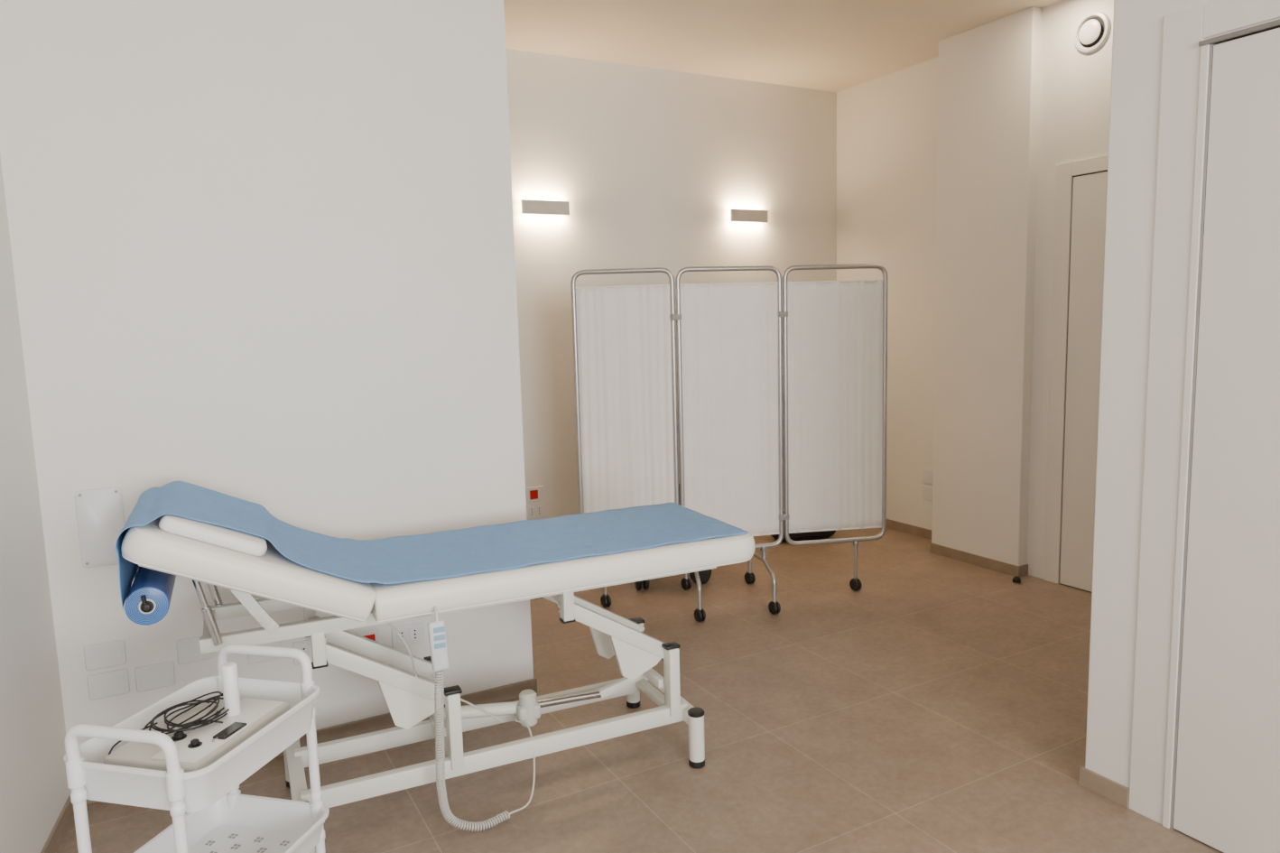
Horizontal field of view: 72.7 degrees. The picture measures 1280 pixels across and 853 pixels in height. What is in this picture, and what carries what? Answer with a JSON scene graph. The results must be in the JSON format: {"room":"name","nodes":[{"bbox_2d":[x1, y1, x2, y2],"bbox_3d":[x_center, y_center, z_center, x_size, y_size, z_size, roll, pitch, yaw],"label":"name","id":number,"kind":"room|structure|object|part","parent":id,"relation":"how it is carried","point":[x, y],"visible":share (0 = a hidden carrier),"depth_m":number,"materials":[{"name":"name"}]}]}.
{"room":"examination room","nodes":[
{"label":"examination room","id":0,"kind":"room"},
{"bbox_2d":[0,155,71,852],"bbox_3d":[-0.646,0.067,-0.647,0.148,2.972,6.780,-4,8,-21],"label":"wall","id":1,"kind":"structure","parent":0,"point":[34,791],"depth_m":2.40,"materials":[{"name":"white paint"}]},
{"bbox_2d":[40,794,74,852],"bbox_3d":[-0.534,1.505,-0.434,0.009,0.060,6.750,-4,8,-21],"label":"baseboard","id":2,"kind":"structure","parent":1,"relation":"attached to","point":[60,827],"depth_m":2.52,"materials":[{"name":"beige wood"}]},
{"bbox_2d":[0,0,535,804],"bbox_3d":[-1.603,-0.429,3.578,1.689,2.972,1.689,-5,8,-29],"label":"wall","id":3,"kind":"structure","parent":0,"point":[263,251],"depth_m":2.83,"materials":[{"name":"white paint"}]},
{"bbox_2d":[74,486,124,567],"bbox_3d":[-1.649,0.308,2.664,0.122,0.240,0.014,-5,8,-29],"label":"access panel","id":4,"kind":"object","parent":3,"relation":"attached to","point":[100,517],"visible":0.8,"depth_m":2.65,"materials":[{"name":"white plastic"}]},
{"bbox_2d":[83,639,126,670],"bbox_3d":[-1.661,0.710,2.702,0.108,0.080,0.012,-5,8,-29],"label":"blank wall plate","id":5,"kind":"object","parent":3,"relation":"attached to","point":[109,653],"visible":1,"depth_m":2.70,"materials":[{"name":"white plastic"}]},
{"bbox_2d":[86,667,129,700],"bbox_3d":[-1.659,0.804,2.713,0.108,0.080,0.012,-5,8,-29],"label":"blank wall plate","id":6,"kind":"object","parent":3,"relation":"attached to","point":[109,683],"visible":1,"depth_m":2.71,"materials":[{"name":"white plastic"}]},
{"bbox_2d":[134,660,175,692],"bbox_3d":[-1.548,0.797,2.775,0.108,0.080,0.012,-5,8,-29],"label":"blank wall plate","id":7,"kind":"object","parent":3,"relation":"attached to","point":[161,674],"visible":1,"depth_m":2.77,"materials":[{"name":"white plastic"}]},
{"bbox_2d":[176,635,215,664],"bbox_3d":[-1.443,0.724,2.826,0.108,0.080,0.012,-5,8,-29],"label":"blank wall plate","id":8,"kind":"object","parent":3,"relation":"attached to","point":[188,649],"visible":0.75,"depth_m":2.81,"materials":[{"name":"white plastic"}]},
{"bbox_2d":[247,640,281,664],"bbox_3d":[-1.264,0.752,2.929,0.108,0.080,0.012,-5,8,-29],"label":"blank wall plate","id":9,"kind":"object","parent":3,"relation":"attached to","point":[252,659],"visible":0.33,"depth_m":2.92,"materials":[{"name":"white plastic"}]},
{"bbox_2d":[292,639,312,665],"bbox_3d":[-1.136,0.774,3.002,0.115,0.080,0.014,-5,8,-29],"label":"wall outlet","id":10,"kind":"object","parent":3,"relation":"attached to","point":[305,645],"visible":0.35,"depth_m":2.98,"materials":[{"name":"white plastic"}]},
{"bbox_2d":[344,627,380,655],"bbox_3d":[-0.987,0.772,3.085,0.125,0.095,0.014,-5,8,-29],"label":"wall outlet","id":11,"kind":"object","parent":3,"relation":"attached to","point":[373,634],"visible":0.15,"depth_m":3.09,"materials":[{"name":"white plastic"}]},
{"bbox_2d":[391,621,424,648],"bbox_3d":[-0.843,0.758,3.164,0.115,0.080,0.014,-5,8,-29],"label":"wall outlet","id":12,"kind":"object","parent":3,"relation":"attached to","point":[412,633],"visible":0.84,"depth_m":3.16,"materials":[{"name":"white plastic"}]},
{"bbox_2d":[533,676,537,693],"bbox_3d":[-0.821,0.945,4.164,0.010,0.060,1.689,-5,8,-29],"label":"baseboard","id":13,"kind":"structure","parent":3,"relation":"attached to","point":[534,678],"depth_m":3.43,"materials":[{"name":"beige tile"}]},
{"bbox_2d":[55,527,1224,852],"bbox_3d":[1.065,1.313,1.414,6.200,0.100,8.572,-5,8,-29],"label":"floor","id":14,"kind":"structure","parent":0,"point":[938,704],"depth_m":2.97,"materials":[{"name":"beige tile"}]},
{"bbox_2d":[63,644,329,852],"bbox_3d":[-0.904,0.894,1.845,0.326,0.733,0.434,0,7,14],"label":"trolley","id":15,"kind":"object","parent":14,"relation":"on","point":[217,819],"visible":0.91,"depth_m":1.86,"materials":[{"name":"white plastic"}]},
{"bbox_3d":[-1.060,0.943,1.682,0.026,0.555,0.026,0,7,14],"label":"leg","id":16,"kind":"part","parent":15,"relation":"part of","materials":[{"name":"white plastic"}]},
{"bbox_3d":[-0.961,0.598,1.610,0.246,0.084,0.026,0,7,14],"label":"handle","id":17,"kind":"part","parent":15,"relation":"part of","materials":[{"name":"white plastic"}]},
{"bbox_3d":[-0.843,0.944,1.628,0.026,0.555,0.026,0,7,14],"label":"leg","id":18,"kind":"part","parent":15,"relation":"part of","materials":[{"name":"white plastic"}]},
{"bbox_2d":[63,675,319,812],"bbox_3d":[-0.911,0.652,1.815,0.326,0.096,0.430,0,7,14],"label":"tray","id":19,"kind":"object","parent":15,"relation":"on","point":[173,790],"depth_m":1.69,"materials":[{"name":"white plastic"}]},
{"bbox_2d":[104,661,289,772],"bbox_3d":[-0.914,0.604,1.804,0.222,0.182,0.293,0,7,14],"label":"medical device","id":20,"kind":"object","parent":15,"relation":"on","point":[208,728],"visible":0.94,"depth_m":1.79,"materials":[{"name":"beige plastic"}]},
{"bbox_3d":[-0.931,0.623,1.754,0.029,0.011,0.029,0,7,14],"label":"knob","id":21,"kind":"part","parent":20,"relation":"part of","materials":[{"name":"black plastic"}]},
{"bbox_3d":[-0.881,0.626,1.721,0.026,0.011,0.026,0,7,14],"label":"knob","id":22,"kind":"part","parent":20,"relation":"part of","materials":[{"name":"black plastic"}]},
{"bbox_3d":[-0.909,0.659,1.811,0.215,0.070,0.290,0,7,14],"label":"casing","id":23,"kind":"part","parent":20,"relation":"part of","materials":[{"name":"beige plastic"}]},
{"bbox_3d":[-0.864,0.624,1.795,0.100,0.004,0.270,0,7,14],"label":"control panel","id":24,"kind":"part","parent":20,"relation":"part of","materials":[{"name":"white plastic"}]},
{"bbox_2d":[133,789,329,852],"bbox_3d":[-0.903,0.929,1.849,0.326,0.074,0.430,0,7,14],"label":"tray","id":25,"kind":"object","parent":15,"relation":"on","point":[237,822],"depth_m":2.01,"materials":[{"name":"white plastic"}]},
{"bbox_3d":[-0.964,0.893,2.067,0.026,0.555,0.026,0,7,14],"label":"leg","id":26,"kind":"part","parent":15,"relation":"part of","materials":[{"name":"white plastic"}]},
{"bbox_3d":[-0.865,0.547,1.999,0.246,0.084,0.026,0,7,14],"label":"handle","id":27,"kind":"part","parent":15,"relation":"part of","materials":[{"name":"white plastic"}]},
{"bbox_3d":[-0.747,0.893,2.013,0.026,0.555,0.026,0,7,14],"label":"leg","id":28,"kind":"part","parent":15,"relation":"part of","materials":[{"name":"white plastic"}]},
{"bbox_2d":[120,505,755,852],"bbox_3d":[-0.520,0.643,2.704,1.772,1.000,0.664,-5,8,-25],"label":"table","id":29,"kind":"object","parent":14,"relation":"on","point":[413,690],"visible":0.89,"depth_m":2.52,"materials":[{"name":"beige plastic"}]},
{"bbox_2d":[158,514,267,556],"bbox_3d":[-1.155,0.250,2.366,0.234,0.129,0.510,-5,8,-25],"label":"pillow","id":30,"kind":"object","parent":29,"relation":"on","point":[232,539],"visible":0.51,"depth_m":2.15,"materials":[{"name":"white leather"}]},
{"bbox_3d":[-0.819,0.711,2.690,0.377,0.302,0.073,-5,8,-25],"label":"lift arm","id":31,"kind":"part","parent":29,"relation":"part of","materials":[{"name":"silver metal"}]},
{"bbox_3d":[-0.720,0.734,2.479,0.377,0.302,0.073,-5,8,-25],"label":"lift arm","id":32,"kind":"part","parent":29,"relation":"part of","materials":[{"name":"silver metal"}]},
{"bbox_2d":[114,481,748,625],"bbox_3d":[-0.553,0.257,2.655,1.749,0.259,0.564,-5,8,-25],"label":"paper roll","id":33,"kind":"object","parent":29,"relation":"on","point":[442,554],"visible":0.98,"depth_m":2.59,"materials":[{"name":"blue paper"}]},
{"bbox_3d":[-0.481,0.528,2.732,1.600,0.129,0.500,-5,8,-25],"label":"frame","id":34,"kind":"part","parent":29,"relation":"part of","materials":[{"name":"white metal"}]},
{"bbox_3d":[-0.495,0.838,2.557,0.224,0.638,0.411,5,10,42],"label":"coiled cord","id":35,"kind":"part","parent":29,"relation":"part of","materials":[{"name":"white plastic"}]},
{"bbox_3d":[-0.469,0.872,2.792,1.242,0.256,0.500,-5,8,-25],"label":"frame","id":36,"kind":"part","parent":29,"relation":"part of","materials":[{"name":"white metal"}]},
{"bbox_3d":[-0.279,0.404,2.814,1.207,0.086,0.624,-5,8,-25],"label":"mattress","id":37,"kind":"part","parent":29,"relation":"part of","materials":[{"name":"beige plastic"}]},
{"bbox_3d":[-0.167,0.656,2.991,0.377,0.302,0.073,-5,8,-25],"label":"lift arm","id":38,"kind":"part","parent":29,"relation":"part of","materials":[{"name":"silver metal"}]},
{"bbox_3d":[-0.068,0.679,2.780,0.377,0.302,0.073,-5,8,-25],"label":"lift arm","id":39,"kind":"part","parent":29,"relation":"part of","materials":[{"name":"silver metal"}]},
{"bbox_2d":[634,483,711,590],"bbox_3d":[0.116,0.374,4.940,0.647,0.950,0.660,-5,8,-29],"label":"swivel chair","id":40,"kind":"object","parent":14,"relation":"on","point":[704,575],"visible":0.09,"depth_m":4.76,"materials":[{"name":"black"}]},
{"bbox_2d":[570,263,888,621],"bbox_3d":[0.486,0.048,4.421,1.486,1.700,0.650,-5,8,-29],"label":"folding screen","id":41,"kind":"object","parent":14,"relation":"on","point":[737,350],"visible":0.88,"depth_m":4.37,"materials":[{"name":"white fabric"}]},
{"bbox_3d":[-0.085,-0.684,4.242,0.483,0.009,0.010,-1,7,2],"label":"fabric rod","id":42,"kind":"part","parent":41,"relation":"part of","materials":[{"name":"white fabric"}]},
{"bbox_3d":[-0.068,-0.055,4.320,0.508,1.440,0.025,-1,7,2],"label":"panel frame","id":43,"kind":"part","parent":41,"relation":"part of","materials":[{"name":"grey metal"}]},
{"bbox_3d":[-0.068,-0.049,4.320,0.462,1.288,0.013,-1,7,2],"label":"fabric panel","id":44,"kind":"part","parent":41,"relation":"part of","materials":[{"name":"white fabric"}]},
{"bbox_3d":[0.458,-0.076,4.370,0.551,1.440,0.025,-3,7,-12],"label":"panel frame","id":45,"kind":"part","parent":41,"relation":"part of","materials":[{"name":"grey metal"}]},
{"bbox_3d":[0.441,-0.705,4.293,0.526,0.009,0.010,-3,7,-12],"label":"fabric rod","id":46,"kind":"part","parent":41,"relation":"part of","materials":[{"name":"white fabric"}]},
{"bbox_3d":[0.459,-0.070,4.370,0.504,1.288,0.013,-3,7,-12],"label":"fabric panel","id":47,"kind":"part","parent":41,"relation":"part of","materials":[{"name":"white fabric"}]},
{"bbox_3d":[0.475,0.565,4.449,0.526,0.009,0.010,-3,7,-12],"label":"fabric rod","id":48,"kind":"part","parent":41,"relation":"part of","materials":[{"name":"white fabric"}]},
{"bbox_3d":[1.004,-0.096,4.466,0.508,1.288,0.013,-3,7,-8],"label":"fabric panel","id":49,"kind":"part","parent":41,"relation":"part of","materials":[{"name":"white fabric"}]},
{"bbox_3d":[1.004,-0.103,4.466,0.554,1.440,0.025,-3,7,-8],"label":"panel frame","id":50,"kind":"part","parent":41,"relation":"part of","materials":[{"name":"grey metal"}]},
{"bbox_3d":[0.987,-0.731,4.388,0.529,0.009,0.010,-3,7,-8],"label":"fabric rod","id":51,"kind":"part","parent":41,"relation":"part of","materials":[{"name":"white fabric"}]},
{"bbox_3d":[1.022,0.539,4.545,0.529,0.009,0.010,-3,7,-8],"label":"fabric rod","id":52,"kind":"part","parent":41,"relation":"part of","materials":[{"name":"white fabric"}]},
{"bbox_2d":[770,519,835,541],"bbox_3d":[1.057,0.597,5.677,0.440,0.278,0.240,-3,7,-9],"label":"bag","id":53,"kind":"object","parent":14,"relation":"on","point":[811,535],"visible":0.12,"depth_m":5.59,"materials":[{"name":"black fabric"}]},
{"bbox_2d":[1011,575,1021,584],"bbox_3d":[2.018,0.819,4.656,0.050,0.034,0.050,-5,8,-29],"label":"door stop","id":54,"kind":"object","parent":14,"relation":"on","point":[1016,579],"visible":1,"depth_m":4.64,"materials":[{"name":"black rubber"}]},
{"bbox_2d":[505,48,836,519],"bbox_3d":[-0.613,-0.649,5.138,4.953,2.972,0.100,-5,8,-29],"label":"wall","id":55,"kind":"structure","parent":0,"point":[651,165],"depth_m":5.32,"materials":[{"name":"white paint"}]},
{"bbox_2d":[525,485,544,502],"bbox_3d":[-0.628,0.405,5.179,0.120,0.088,0.014,-5,8,-29],"label":"wall outlet","id":56,"kind":"object","parent":55,"relation":"attached to","point":[535,494],"visible":0.88,"depth_m":5.17,"materials":[{"name":"white plastic"}]},
{"bbox_2d":[526,502,545,519],"bbox_3d":[-0.626,0.505,5.192,0.120,0.088,0.014,-5,8,-29],"label":"wall outlet","id":57,"kind":"object","parent":55,"relation":"attached to","point":[533,510],"visible":0.95,"depth_m":5.19,"materials":[{"name":"white plastic"}]},
{"bbox_2d":[520,199,569,215],"bbox_3d":[-0.552,-1.260,5.012,0.290,0.078,0.066,-5,8,-29],"label":"wall lamp","id":58,"kind":"object","parent":55,"relation":"attached to","point":[528,206],"visible":1,"depth_m":4.98,"materials":[{"name":"beige metal"}]},
{"bbox_2d":[729,208,768,222],"bbox_3d":[0.704,-1.380,5.702,0.290,0.078,0.066,-5,8,-29],"label":"wall lamp","id":59,"kind":"object","parent":55,"relation":"attached to","point":[738,215],"visible":1,"depth_m":5.67,"materials":[{"name":"beige metal"}]},
{"bbox_2d":[503,0,1063,92],"bbox_3d":[0.982,-1.734,1.037,6.200,0.100,8.572,-5,8,-29],"label":"ceiling","id":60,"kind":"structure","parent":0,"point":[826,45],"depth_m":4.68,"materials":[{"name":"beige paint"}]},
{"bbox_2d":[836,56,938,529],"bbox_3d":[1.757,-0.790,5.753,0.200,2.972,1.112,-5,8,-29],"label":"wall","id":61,"kind":"structure","parent":0,"point":[887,125],"depth_m":5.66,"materials":[{"name":"white paint"}]},
{"bbox_2d":[886,519,931,539],"bbox_3d":[1.707,0.664,5.877,0.010,0.060,1.102,-5,8,-29],"label":"baseboard","id":62,"kind":"structure","parent":61,"relation":"attached to","point":[896,525],"depth_m":5.74,"materials":[{"name":"beige tile"}]},
{"bbox_2d":[921,485,932,500],"bbox_3d":[1.852,0.430,5.574,0.012,0.085,0.110,-5,8,-29],"label":"blank wall plate","id":63,"kind":"object","parent":61,"relation":"attached to","point":[926,491],"visible":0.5,"depth_m":5.58,"materials":[{"name":"white plastic"}]},
{"bbox_2d":[922,469,932,483],"bbox_3d":[1.849,0.321,5.561,0.012,0.085,0.110,-5,8,-29],"label":"blank wall plate","id":64,"kind":"object","parent":61,"relation":"attached to","point":[927,475],"visible":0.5,"depth_m":5.57,"materials":[{"name":"white plastic"}]},
{"bbox_2d":[931,6,1042,565],"bbox_3d":[2.072,-0.699,4.948,0.439,2.972,0.610,-5,8,-29],"label":"wall pillar","id":65,"kind":"structure","parent":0,"point":[989,78],"depth_m":4.79,"materials":[{"name":"white paint"}]},
{"bbox_2d":[929,542,1020,576],"bbox_3d":[1.918,0.764,5.014,0.010,0.060,0.620,-5,8,-29],"label":"baseboard","id":66,"kind":"structure","parent":65,"relation":"attached to","point":[1002,567],"depth_m":4.99,"materials":[{"name":"beige tile"}]},
{"bbox_2d":[1026,0,1113,579],"bbox_3d":[2.617,-0.603,4.048,0.368,2.972,1.502,-5,8,-29],"label":"wall","id":67,"kind":"structure","parent":0,"point":[1075,86],"depth_m":4.43,"materials":[{"name":"white paint"}]},
{"bbox_2d":[1019,564,1028,576],"bbox_3d":[2.102,0.790,4.769,0.071,0.060,0.010,-5,8,-29],"label":"baseboard","id":68,"kind":"structure","parent":67,"relation":"attached to","point":[1024,569],"depth_m":4.76,"materials":[{"name":"beige tile"}]},
{"bbox_2d":[1043,161,1073,584],"bbox_3d":[2.173,-0.249,4.519,0.014,2.178,0.088,-5,8,-29],"label":"trim","id":69,"kind":"structure","parent":67,"relation":"attached to","point":[1063,188],"depth_m":4.51,"materials":[{"name":"white paint"}]},
{"bbox_2d":[1059,171,1107,592],"bbox_3d":[2.414,-0.167,4.096,0.008,2.095,0.886,-5,8,-29],"label":"door","id":70,"kind":"structure","parent":67,"relation":"in","point":[1089,190],"depth_m":4.39,"materials":[{"name":"white paint"}]},
{"bbox_2d":[1059,170,1107,593],"bbox_3d":[2.419,-0.168,4.099,0.003,2.107,0.897,-5,8,-29],"label":"trim","id":71,"kind":"structure","parent":67,"relation":"attached to","point":[1103,171],"depth_m":4.46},
{"bbox_2d":[1071,155,1108,176],"bbox_3d":[2.384,-1.248,3.962,0.014,0.071,0.897,-5,8,-29],"label":"trim","id":72,"kind":"structure","parent":67,"relation":"attached to","point":[1099,163],"depth_m":4.26,"materials":[{"name":"white paint"}]},
{"bbox_2d":[1073,10,1110,53],"bbox_3d":[2.179,-1.908,4.206,0.026,0.188,0.188,-5,8,-29],"label":"air vent","id":73,"kind":"object","parent":67,"relation":"in","point":[1092,31],"visible":1,"depth_m":4.20,"materials":[{"name":"white plastic"}]},
{"bbox_2d":[1085,0,1214,788],"bbox_3d":[2.295,-0.448,2.868,2.088,2.972,0.264,-5,8,-29],"label":"wall","id":74,"kind":"structure","parent":0,"point":[1137,24],"depth_m":2.44,"materials":[{"name":"white paint"}]},
{"bbox_2d":[1078,766,1129,808],"bbox_3d":[1.387,1.077,2.600,0.010,0.060,0.153,-5,8,-29],"label":"baseboard","id":75,"kind":"structure","parent":74,"relation":"attached to","point":[1117,793],"depth_m":2.59,"materials":[{"name":"beige tile"}]},
{"bbox_2d":[1128,4,1204,825],"bbox_3d":[1.421,0.028,2.360,0.006,2.200,0.100,-5,8,-29],"label":"trim","id":76,"kind":"structure","parent":74,"relation":"attached to","point":[1182,31],"depth_m":2.35,"materials":[{"name":"white paint"}]},
{"bbox_2d":[1162,38,1215,829],"bbox_3d":[1.450,0.077,2.312,0.010,2.112,0.019,-5,8,-29],"label":"trim","id":77,"kind":"structure","parent":74,"relation":"attached to","point":[1204,50],"depth_m":2.30,"materials":[{"name":"white paint"}]},
{"bbox_2d":[1198,18,1279,46],"bbox_3d":[1.637,-0.924,1.823,0.047,0.012,0.868,-5,8,-29],"label":"trim","id":78,"kind":"structure","parent":74,"relation":"attached to","point":[1274,24],"depth_m":2.10,"materials":[{"name":"paint"}]},
{"bbox_2d":[1202,0,1279,38],"bbox_3d":[1.652,-0.973,1.767,0.006,0.082,0.965,-5,8,-29],"label":"trim","id":79,"kind":"structure","parent":74,"relation":"attached to","point":[1219,16],"depth_m":2.12,"materials":[{"name":"white paint"}]},
{"bbox_3d":[3.753,-0.167,0.266,2.088,2.972,4.040,-5,8,-29],"label":"wall","id":80,"kind":"structure","parent":0,"visible":0},
{"bbox_2d":[1173,27,1279,852],"bbox_3d":[1.679,0.122,1.945,0.040,2.088,0.834,-5,8,-29],"label":"door","id":81,"kind":"structure","parent":80,"relation":"in","point":[1227,799],"depth_m":2.20,"materials":[{"name":"white paint"}]}
]}

